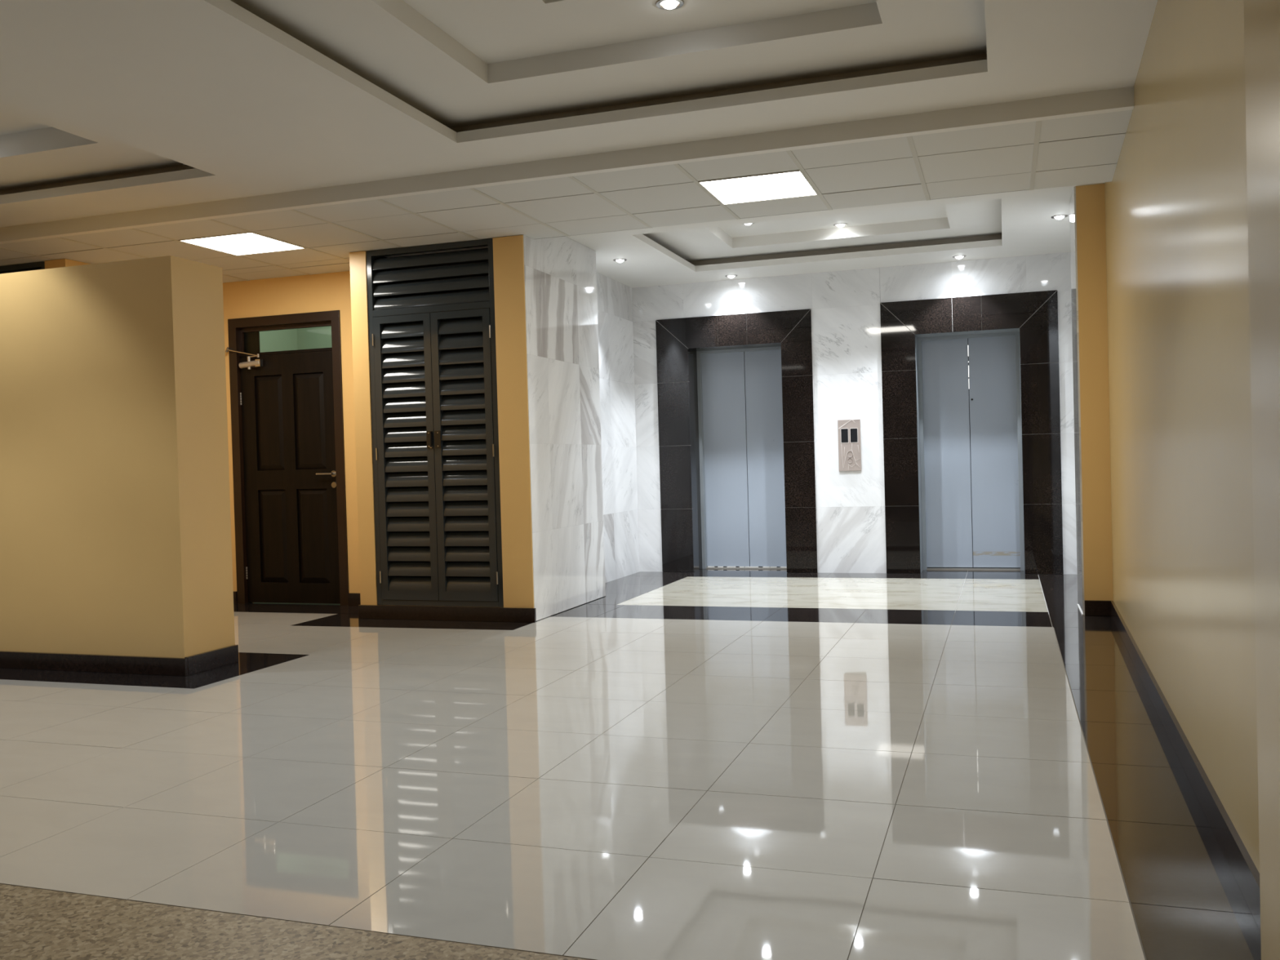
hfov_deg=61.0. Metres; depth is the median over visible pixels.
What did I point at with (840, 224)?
recessed light
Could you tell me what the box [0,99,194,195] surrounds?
ceiling
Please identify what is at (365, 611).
baseboard
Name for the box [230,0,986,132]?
ceiling
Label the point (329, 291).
wall
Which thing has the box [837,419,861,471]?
panel
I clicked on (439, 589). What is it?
louvered door
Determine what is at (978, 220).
ceiling
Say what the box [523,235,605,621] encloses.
wall
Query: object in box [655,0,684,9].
recessed light
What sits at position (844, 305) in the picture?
wall
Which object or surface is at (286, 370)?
door
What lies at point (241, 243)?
recessed light
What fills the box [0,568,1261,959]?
floor
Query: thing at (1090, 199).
wall
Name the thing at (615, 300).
wall
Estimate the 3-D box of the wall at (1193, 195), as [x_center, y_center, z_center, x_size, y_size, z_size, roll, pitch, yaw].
[1.495,-0.398,2.024,0.738,2.799,10.550,-1,1,19]
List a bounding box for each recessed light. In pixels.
[178,231,305,255]
[613,258,626,262]
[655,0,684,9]
[697,169,817,204]
[724,275,737,278]
[833,222,847,227]
[952,255,966,258]
[1050,214,1067,219]
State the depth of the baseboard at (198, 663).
5.98 m
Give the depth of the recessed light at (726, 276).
10.04 m
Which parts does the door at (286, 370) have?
closer arm, raised panel, raised panel, transom frame, glass pane, raised panel, raised panel, lever handle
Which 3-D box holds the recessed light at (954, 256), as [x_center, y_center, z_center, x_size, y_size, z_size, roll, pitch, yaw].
[2.764,-1.928,9.397,0.118,0.029,0.118,-1,1,19]
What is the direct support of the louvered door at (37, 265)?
in the wall at (60, 263)
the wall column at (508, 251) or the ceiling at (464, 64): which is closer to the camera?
the ceiling at (464, 64)
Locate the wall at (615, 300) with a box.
[596,272,639,582]
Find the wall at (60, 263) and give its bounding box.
[44,258,91,269]
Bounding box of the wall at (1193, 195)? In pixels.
[1104,0,1279,959]
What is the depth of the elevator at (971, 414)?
9.85 m
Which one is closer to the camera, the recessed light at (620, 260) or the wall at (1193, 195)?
the wall at (1193, 195)
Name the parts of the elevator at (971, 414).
door panel, door frame, sill, door panel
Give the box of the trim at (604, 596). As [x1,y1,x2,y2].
[537,595,1084,621]
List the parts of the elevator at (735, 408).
door panel, door frame, sill, door panel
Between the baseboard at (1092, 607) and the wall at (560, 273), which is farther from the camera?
the wall at (560, 273)
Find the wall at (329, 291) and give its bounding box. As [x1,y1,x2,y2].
[222,271,359,593]
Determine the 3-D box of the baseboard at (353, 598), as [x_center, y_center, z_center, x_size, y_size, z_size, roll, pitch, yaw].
[-2.783,0.957,8.771,2.010,0.100,0.024,-1,1,19]
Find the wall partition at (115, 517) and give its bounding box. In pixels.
[0,255,235,657]
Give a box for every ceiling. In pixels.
[0,0,1157,288]
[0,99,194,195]
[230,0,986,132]
[643,199,1001,266]
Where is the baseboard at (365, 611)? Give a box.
[358,604,536,622]
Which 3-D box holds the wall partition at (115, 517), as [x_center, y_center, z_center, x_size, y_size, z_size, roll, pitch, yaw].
[-4.671,-0.028,6.749,4.787,2.243,0.402,-1,1,19]
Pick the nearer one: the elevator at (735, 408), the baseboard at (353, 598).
the baseboard at (353, 598)
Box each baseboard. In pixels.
[0,644,238,675]
[233,591,360,605]
[358,604,536,622]
[1084,600,1111,616]
[1111,600,1260,931]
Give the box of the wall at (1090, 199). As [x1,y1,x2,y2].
[1069,183,1113,613]
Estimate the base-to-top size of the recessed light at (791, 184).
0.016 m
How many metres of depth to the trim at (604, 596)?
7.58 m
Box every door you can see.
[0,261,44,273]
[225,310,349,605]
[366,238,503,607]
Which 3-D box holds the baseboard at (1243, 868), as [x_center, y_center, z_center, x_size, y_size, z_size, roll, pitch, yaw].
[1.214,0.959,2.095,0.127,0.098,10.438,-1,1,20]
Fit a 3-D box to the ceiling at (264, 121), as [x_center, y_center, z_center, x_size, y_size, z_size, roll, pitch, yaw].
[-3.324,-1.642,4.520,10.981,0.194,13.708,-1,1,19]
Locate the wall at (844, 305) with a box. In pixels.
[631,252,1077,574]
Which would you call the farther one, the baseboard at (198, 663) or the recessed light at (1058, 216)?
the recessed light at (1058, 216)
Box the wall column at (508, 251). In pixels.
[349,235,533,608]
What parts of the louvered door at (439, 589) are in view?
door, latch plate, pull handle, latch plate, door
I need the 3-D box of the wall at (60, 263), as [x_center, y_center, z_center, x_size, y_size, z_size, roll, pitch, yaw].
[-5.587,-0.241,9.092,3.718,2.641,1.529,-1,1,19]

